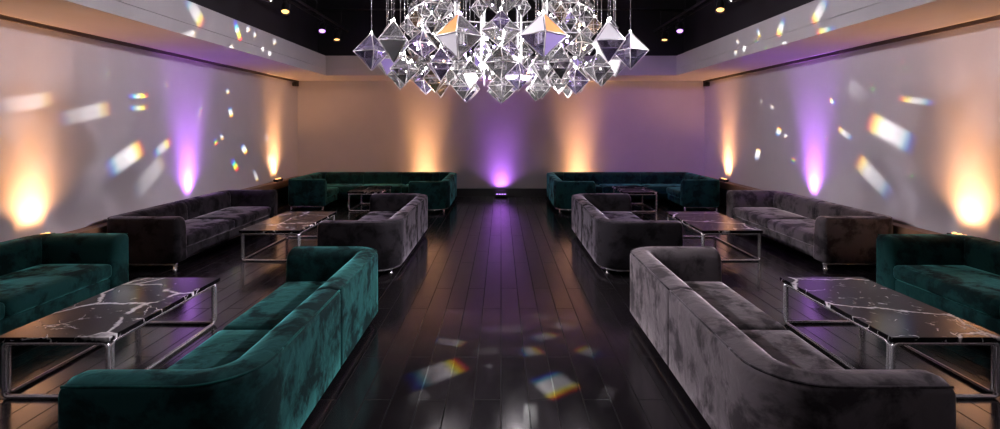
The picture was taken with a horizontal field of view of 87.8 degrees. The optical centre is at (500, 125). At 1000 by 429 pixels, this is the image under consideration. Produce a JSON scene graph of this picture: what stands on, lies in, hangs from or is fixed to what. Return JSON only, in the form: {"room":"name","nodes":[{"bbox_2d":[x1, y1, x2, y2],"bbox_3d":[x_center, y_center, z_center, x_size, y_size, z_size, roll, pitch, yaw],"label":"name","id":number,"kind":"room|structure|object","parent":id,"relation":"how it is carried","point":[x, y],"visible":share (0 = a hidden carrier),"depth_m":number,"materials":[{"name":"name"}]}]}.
{"room":"entertainment venue","nodes":[
{"label":"entertainment venue","id":0,"kind":"room"},
{"bbox_2d":[0,19,297,241],"bbox_3d":[-5.850,-0.550,5.950,0.200,5.100,17.500,0,0,0],"label":"wall","id":1,"kind":"structure","parent":0,"point":[92,131],"depth_m":7.78,"materials":[{"name":"paint"}]},
{"bbox_2d":[0,14,298,82],"bbox_3d":[-5.730,-1.250,6.050,0.040,0.050,17.300,0,0,0],"label":"trim","id":2,"kind":"structure","parent":1,"relation":"attached to","point":[2,17],"depth_m":7.77,"materials":[{"name":"grey"}]},
{"bbox_2d":[64,176,298,232],"bbox_3d":[-5.650,1.485,6.030,0.200,0.170,17.260,0,0,0],"label":"trim","id":3,"kind":"structure","parent":1,"relation":"attached to","point":[99,228],"depth_m":11.65,"materials":[{"name":"brown wood"}]},
{"bbox_2d":[273,178,282,181],"bbox_3d":[-5.635,1.359,13.150,0.110,0.081,0.340,0,0,0],"label":"uplight","id":4,"kind":"object","parent":3,"relation":"on","point":[277,179],"visible":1,"depth_m":13.04,"materials":[{"name":"black metal"}]},
{"bbox_2d":[276,186,287,205],"bbox_3d":[-5.680,1.785,6.030,0.140,0.430,17.260,0,0,0],"label":"baseboard","id":5,"kind":"structure","parent":1,"relation":"attached to","point":[282,193],"depth_m":13.35,"materials":[{"name":"black"}]},
{"bbox_2d":[0,197,999,428],"bbox_3d":[0.000,2.075,6.050,11.900,0.150,17.700,0,0,0],"label":"floor","id":6,"kind":"structure","parent":0,"point":[499,316],"depth_m":4.92,"materials":[{"name":"brown wood"}]},
{"bbox_2d":[0,233,128,334],"bbox_3d":[-4.970,1.633,4.685,1.100,0.735,3.070,0,0,0],"label":"velvet sofa","id":7,"kind":"object","parent":6,"relation":"on","point":[42,275],"visible":0.91,"depth_m":5.66,"materials":[{"name":"green fabric"}]},
{"bbox_2d":[0,302,4,319],"bbox_3d":[-4.853,1.645,4.045,0.835,0.180,1.272,0,0,0],"label":"seat cushion","id":8,"kind":"object","parent":7,"relation":"on","point":[2,304],"depth_m":4.63,"materials":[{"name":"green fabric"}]},
{"bbox_2d":[0,264,111,316],"bbox_3d":[-4.853,1.645,5.325,0.835,0.180,1.272,0,0,0],"label":"seat cushion","id":9,"kind":"object","parent":7,"relation":"on","point":[25,288],"depth_m":5.31,"materials":[{"name":"green fabric"}]},
{"bbox_2d":[0,278,219,398],"bbox_3d":[-3.265,1.769,4.530,0.830,0.461,1.500,0,0,0],"label":"coffee table","id":10,"kind":"object","parent":6,"relation":"on","point":[113,314],"visible":0.88,"depth_m":4.20,"materials":[{"name":"black stone"}]},
{"bbox_2d":[107,190,276,270],"bbox_3d":[-5.000,1.633,8.790,1.080,0.735,3.260,0,0,0],"label":"velvet sofa","id":11,"kind":"object","parent":6,"relation":"on","point":[167,234],"visible":0.91,"depth_m":7.99,"materials":[{"name":"grey fabric"}]},
{"bbox_2d":[185,219,234,245],"bbox_3d":[-4.883,1.645,8.102,0.815,0.180,1.367,0,0,0],"label":"seat cushion","id":12,"kind":"object","parent":11,"relation":"on","point":[198,231],"depth_m":8.14,"materials":[{"name":"grey fabric"}]},
{"bbox_2d":[192,207,270,227],"bbox_3d":[-4.883,1.645,9.477,0.815,0.180,1.367,0,0,0],"label":"seat cushion","id":13,"kind":"object","parent":11,"relation":"on","point":[243,217],"depth_m":9.35,"materials":[{"name":"grey fabric"}]},
{"bbox_2d":[58,246,377,428],"bbox_3d":[-1.730,1.633,4.050,0.960,0.735,3.000,0,0,0],"label":"velvet sofa","id":14,"kind":"object","parent":6,"relation":"on","point":[270,366],"visible":1,"depth_m":3.16,"materials":[{"name":"green fabric"}]},
{"bbox_2d":[166,330,270,369],"bbox_3d":[-1.847,1.645,3.428,0.695,0.180,1.237,0,0,0],"label":"seat cushion","id":15,"kind":"object","parent":14,"relation":"on","point":[224,347],"depth_m":3.62,"materials":[{"name":"green fabric"}]},
{"bbox_2d":[223,281,325,329],"bbox_3d":[-1.847,1.645,4.673,0.695,0.180,1.237,0,0,0],"label":"seat cushion","id":16,"kind":"object","parent":14,"relation":"on","point":[271,310],"depth_m":4.48,"materials":[{"name":"green fabric"}]},
{"bbox_2d":[239,212,335,260],"bbox_3d":[-3.410,1.769,8.500,0.900,0.461,1.700,0,0,0],"label":"coffee table","id":17,"kind":"object","parent":6,"relation":"on","point":[286,223],"visible":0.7,"depth_m":8.12,"materials":[{"name":"black stone"}]},
{"bbox_2d":[347,186,391,210],"bbox_3d":[-3.200,1.769,12.750,0.800,0.461,1.200,0,0,0],"label":"coffee table","id":18,"kind":"object","parent":6,"relation":"on","point":[362,190],"visible":0.67,"depth_m":12.40,"materials":[{"name":"black stone"}]},
{"bbox_2d":[317,193,427,273],"bbox_3d":[-1.895,1.633,8.350,1.090,0.735,3.000,0,0,0],"label":"velvet sofa","id":19,"kind":"object","parent":6,"relation":"on","point":[395,223],"visible":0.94,"depth_m":7.03,"materials":[{"name":"grey fabric"}]},
{"bbox_2d":[359,211,397,219],"bbox_3d":[-2.013,1.645,8.973,0.825,0.180,1.237,0,0,0],"label":"seat cushion","id":20,"kind":"object","parent":19,"relation":"on","point":[372,215],"depth_m":9.04,"materials":[{"name":"grey fabric"}]},
{"bbox_2d":[288,172,456,212],"bbox_3d":[-3.160,1.633,13.135,3.920,0.735,2.570,0,0,0],"label":"sectional sofa","id":21,"kind":"object","parent":6,"relation":"on","point":[318,189],"visible":0.94,"depth_m":13.13,"materials":[{"name":"green fabric"}]},
{"bbox_2d":[327,187,338,196],"bbox_3d":[-4.525,1.647,13.018,0.690,0.175,0.836,0,0,0],"label":"seat cushion","id":22,"kind":"object","parent":21,"relation":"on","point":[331,191],"depth_m":13.03,"materials":[{"name":"green fabric"}]},
{"bbox_2d":[327,184,362,192],"bbox_3d":[-4.300,1.647,13.805,1.132,0.175,0.730,0,0,0],"label":"seat cushion","id":23,"kind":"object","parent":21,"relation":"on","point":[343,188],"depth_m":13.49,"materials":[{"name":"green fabric"}]},
{"bbox_2d":[359,184,404,192],"bbox_3d":[-3.160,1.647,13.805,1.132,0.175,0.730,0,0,0],"label":"seat cushion","id":24,"kind":"object","parent":21,"relation":"on","point":[396,188],"depth_m":13.65,"materials":[{"name":"green fabric"}]},
{"bbox_2d":[401,184,407,192],"bbox_3d":[-2.020,1.647,13.805,1.132,0.175,0.730,0,0,0],"label":"seat cushion","id":25,"kind":"object","parent":21,"relation":"on","point":[404,187],"depth_m":13.45,"materials":[{"name":"green fabric"}]},
{"bbox_2d":[572,193,682,273],"bbox_3d":[1.860,1.633,8.350,1.120,0.735,3.000,0,0,0],"label":"velvet sofa","id":26,"kind":"object","parent":6,"relation":"on","point":[605,224],"visible":0.93,"depth_m":6.97,"materials":[{"name":"grey fabric"}]},
{"bbox_2d":[601,211,641,219],"bbox_3d":[1.978,1.645,8.973,0.855,0.180,1.237,0,0,0],"label":"seat cushion","id":27,"kind":"object","parent":26,"relation":"on","point":[614,215],"depth_m":9.04,"materials":[{"name":"grey fabric"}]},
{"bbox_2d":[547,172,718,212],"bbox_3d":[3.220,1.633,13.135,3.960,0.735,2.570,0,0,0],"label":"sectional sofa","id":28,"kind":"object","parent":6,"relation":"on","point":[686,189],"visible":0.88,"depth_m":13.29,"materials":[{"name":"green fabric"}]},
{"bbox_2d":[595,184,602,192],"bbox_3d":[2.067,1.647,13.805,1.145,0.175,0.730,0,0,0],"label":"seat cushion","id":29,"kind":"object","parent":28,"relation":"on","point":[598,187],"depth_m":13.45,"materials":[{"name":"green fabric"}]},
{"bbox_2d":[599,184,644,192],"bbox_3d":[3.220,1.647,13.805,1.145,0.175,0.730,0,0,0],"label":"seat cushion","id":30,"kind":"object","parent":28,"relation":"on","point":[605,188],"depth_m":13.65,"materials":[{"name":"green fabric"}]},
{"bbox_2d":[641,184,680,192],"bbox_3d":[4.373,1.647,13.805,1.145,0.175,0.730,0,0,0],"label":"seat cushion","id":31,"kind":"object","parent":28,"relation":"on","point":[660,188],"depth_m":13.49,"materials":[{"name":"green fabric"}]},
{"bbox_2d":[666,187,679,197],"bbox_3d":[4.605,1.647,12.943,0.690,0.175,0.986,0,0,0],"label":"seat cushion","id":32,"kind":"object","parent":28,"relation":"on","point":[674,192],"depth_m":12.99,"materials":[{"name":"green fabric"}]},
{"bbox_2d":[612,186,657,211],"bbox_3d":[3.250,1.769,12.700,0.800,0.461,1.300,0,0,0],"label":"coffee table","id":33,"kind":"object","parent":6,"relation":"on","point":[631,190],"visible":0.66,"depth_m":12.40,"materials":[{"name":"black stone"}]},
{"bbox_2d":[666,212,762,260],"bbox_3d":[3.410,1.769,8.500,0.900,0.461,1.700,0,0,0],"label":"coffee table","id":34,"kind":"object","parent":6,"relation":"on","point":[708,223],"visible":0.82,"depth_m":8.12,"materials":[{"name":"black stone"}]},
{"bbox_2d":[630,246,955,428],"bbox_3d":[1.790,1.633,4.050,0.960,0.735,3.000,0,0,0],"label":"velvet sofa","id":35,"kind":"object","parent":6,"relation":"on","point":[741,368],"visible":1,"depth_m":3.15,"materials":[{"name":"grey fabric"}]},
{"bbox_2d":[683,281,785,329],"bbox_3d":[1.907,1.645,4.673,0.695,0.180,1.237,0,0,0],"label":"seat cushion","id":36,"kind":"object","parent":35,"relation":"on","point":[738,310],"depth_m":4.47,"materials":[{"name":"grey fabric"}]},
{"bbox_2d":[741,330,844,369],"bbox_3d":[1.907,1.645,3.428,0.695,0.180,1.237,0,0,0],"label":"seat cushion","id":37,"kind":"object","parent":35,"relation":"on","point":[784,346],"depth_m":3.62,"materials":[{"name":"grey fabric"}]},
{"bbox_2d":[727,190,892,269],"bbox_3d":[5.000,1.633,8.770,1.080,0.735,3.140,0,0,0],"label":"velvet sofa","id":38,"kind":"object","parent":6,"relation":"on","point":[830,233],"visible":0.94,"depth_m":7.93,"materials":[{"name":"grey fabric"}]},
{"bbox_2d":[733,207,811,227],"bbox_3d":[4.883,1.645,9.428,0.815,0.180,1.307,0,0,0],"label":"seat cushion","id":39,"kind":"object","parent":38,"relation":"on","point":[759,217],"depth_m":9.31,"materials":[{"name":"grey fabric"}]},
{"bbox_2d":[768,219,814,245],"bbox_3d":[4.883,1.645,8.113,0.815,0.180,1.307,0,0,0],"label":"seat cushion","id":40,"kind":"object","parent":38,"relation":"on","point":[801,231],"depth_m":8.15,"materials":[{"name":"grey fabric"}]},
{"bbox_2d":[780,277,999,398],"bbox_3d":[3.260,1.769,4.540,0.840,0.461,1.520,0,0,0],"label":"coffee table","id":41,"kind":"object","parent":6,"relation":"on","point":[890,315],"visible":0.87,"depth_m":4.27,"materials":[{"name":"black stone"}]},
{"bbox_2d":[876,234,999,334],"bbox_3d":[4.970,1.633,4.660,1.100,0.735,3.020,0,0,0],"label":"velvet sofa","id":42,"kind":"object","parent":6,"relation":"on","point":[958,275],"visible":0.95,"depth_m":5.67,"materials":[{"name":"green fabric"}]},
{"bbox_2d":[893,265,999,317],"bbox_3d":[4.853,1.645,5.287,0.835,0.180,1.247,0,0,0],"label":"seat cushion","id":43,"kind":"object","parent":42,"relation":"on","point":[973,288],"depth_m":5.30,"materials":[{"name":"green fabric"}]},
{"bbox_2d":[0,0,999,80],"bbox_3d":[0.000,-1.522,6.050,11.500,0.495,17.300,0,0,0],"label":"ceiling","id":44,"kind":"structure","parent":0,"point":[183,27],"depth_m":7.86,"materials":[{"name":"paint"}]},
{"bbox_2d":[188,0,317,52],"bbox_3d":[-4.730,-2.435,5.400,0.060,1.330,16.000,0,0,0],"label":"trim","id":45,"kind":"structure","parent":44,"relation":"attached to","point":[300,28],"depth_m":10.79,"materials":[{"name":"black paint"}]},
{"bbox_2d":[318,10,683,55],"bbox_3d":[0.000,-2.435,13.370,9.400,1.330,0.060,0,0,0],"label":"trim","id":46,"kind":"structure","parent":44,"relation":"attached to","point":[358,22],"depth_m":13.34,"materials":[{"name":"black paint"}]},
{"bbox_2d":[684,0,813,52],"bbox_3d":[4.730,-2.435,5.400,0.060,1.330,16.000,0,0,0],"label":"trim","id":47,"kind":"structure","parent":44,"relation":"attached to","point":[704,26],"depth_m":10.79,"materials":[{"name":"black paint"}]},
{"bbox_2d":[298,81,703,187],"bbox_3d":[0.000,-0.550,14.800,11.900,5.100,0.200,0,0,0],"label":"wall","id":48,"kind":"structure","parent":0,"point":[344,126],"depth_m":14.70,"materials":[{"name":"paint"}]},
{"bbox_2d":[456,188,546,196],"bbox_3d":[0.000,1.883,14.680,11.500,0.235,0.040,0,0,0],"label":"baseboard","id":49,"kind":"structure","parent":48,"relation":"attached to","point":[461,192],"depth_m":14.66,"materials":[{"name":"black"}]},
{"bbox_2d":[704,20,999,241],"bbox_3d":[5.850,-0.550,5.950,0.200,5.100,17.500,0,0,0],"label":"wall","id":50,"kind":"structure","parent":0,"point":[907,131],"depth_m":7.88,"materials":[{"name":"paint"}]},
{"bbox_2d":[719,188,727,205],"bbox_3d":[5.680,1.785,6.030,0.140,0.430,17.260,0,0,0],"label":"baseboard","id":51,"kind":"structure","parent":50,"relation":"attached to","point":[722,192],"depth_m":13.11,"materials":[{"name":"black"}]},
{"bbox_2d":[706,176,941,233],"bbox_3d":[5.650,1.485,6.030,0.200,0.170,17.260,0,0,0],"label":"trim","id":52,"kind":"structure","parent":50,"relation":"attached to","point":[898,228],"depth_m":7.32,"materials":[{"name":"brown wood"}]},
{"bbox_2d":[719,178,728,181],"bbox_3d":[5.635,1.359,13.150,0.110,0.081,0.340,0,0,0],"label":"uplight","id":53,"kind":"object","parent":52,"relation":"on","point":[720,179],"visible":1,"depth_m":13.04,"materials":[{"name":"black metal"}]},
{"bbox_2d":[703,15,999,82],"bbox_3d":[5.730,-1.250,6.050,0.040,0.050,17.300,0,0,0],"label":"trim","id":54,"kind":"structure","parent":50,"relation":"attached to","point":[997,17],"depth_m":7.80,"materials":[{"name":"grey"}]},
{"bbox_3d":[0.000,-3.175,6.050,11.900,0.150,17.700,0,0,0],"label":"ceiling","id":55,"kind":"structure","parent":0,"visible":0},
{"bbox_2d":[287,0,348,31],"bbox_3d":[-3.900,-2.719,5.375,0.228,0.763,15.150,0,0,0],"label":"track","id":56,"kind":"object","parent":55,"relation":"hanging from","point":[299,1],"visible":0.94,"depth_m":10.99,"materials":[{"name":"black metal"}]},
{"bbox_2d":[280,0,290,15],"bbox_3d":[-3.890,-2.194,9.385,0.195,0.402,0.235,0,0,0],"label":"track spotlight","id":57,"kind":"object","parent":56,"relation":"attached to","point":[285,10],"visible":1,"depth_m":9.36,"materials":[{"name":"black metal"}]},
{"bbox_2d":[318,16,326,34],"bbox_3d":[-3.893,-2.194,11.336,0.194,0.402,0.250,0,0,0],"label":"track spotlight","id":58,"kind":"object","parent":56,"relation":"attached to","point":[322,29],"visible":0.95,"depth_m":11.31,"materials":[{"name":"black metal"}]},
{"bbox_2d":[333,25,340,41],"bbox_3d":[-3.894,-2.196,12.334,0.188,0.398,0.208,0,0,0],"label":"track spotlight","id":59,"kind":"object","parent":56,"relation":"attached to","point":[337,35],"visible":0.97,"depth_m":12.31,"materials":[{"name":"black metal"}]},
{"bbox_2d":[353,0,648,102],"bbox_3d":[0.000,-1.681,5.992,3.200,2.839,3.216,0,0,0],"label":"crystal chandelier","id":60,"kind":"object","parent":55,"relation":"hanging from","point":[453,37],"visible":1,"depth_m":5.33,"materials":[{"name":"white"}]},
{"bbox_2d":[306,0,695,9],"bbox_3d":[0.000,-2.960,12.600,9.400,0.280,0.180,0,0,0],"label":"ceiling beam","id":61,"kind":"structure","parent":55,"relation":"attached to","point":[321,4],"depth_m":12.51,"materials":[{"name":"black metal"}]},
{"bbox_2d":[653,0,714,31],"bbox_3d":[3.900,-2.719,5.375,0.228,0.763,15.150,0,0,0],"label":"track","id":62,"kind":"object","parent":55,"relation":"hanging from","point":[701,1],"visible":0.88,"depth_m":10.99,"materials":[{"name":"black metal"}]},
{"bbox_2d":[660,25,668,41],"bbox_3d":[3.895,-2.196,12.384,0.188,0.398,0.210,0,0,0],"label":"track spotlight","id":63,"kind":"object","parent":62,"relation":"attached to","point":[664,38],"visible":0.96,"depth_m":12.36,"materials":[{"name":"black metal"}]},
{"bbox_2d":[675,16,683,34],"bbox_3d":[3.893,-2.194,11.336,0.194,0.402,0.250,0,0,0],"label":"track spotlight","id":64,"kind":"object","parent":62,"relation":"attached to","point":[679,29],"visible":0.93,"depth_m":11.31,"materials":[{"name":"black metal"}]},
{"bbox_2d":[715,0,725,13],"bbox_3d":[3.889,-2.194,9.235,0.195,0.402,0.231,0,0,0],"label":"track spotlight","id":65,"kind":"object","parent":62,"relation":"attached to","point":[720,6],"visible":1,"depth_m":9.21,"materials":[{"name":"black metal"}]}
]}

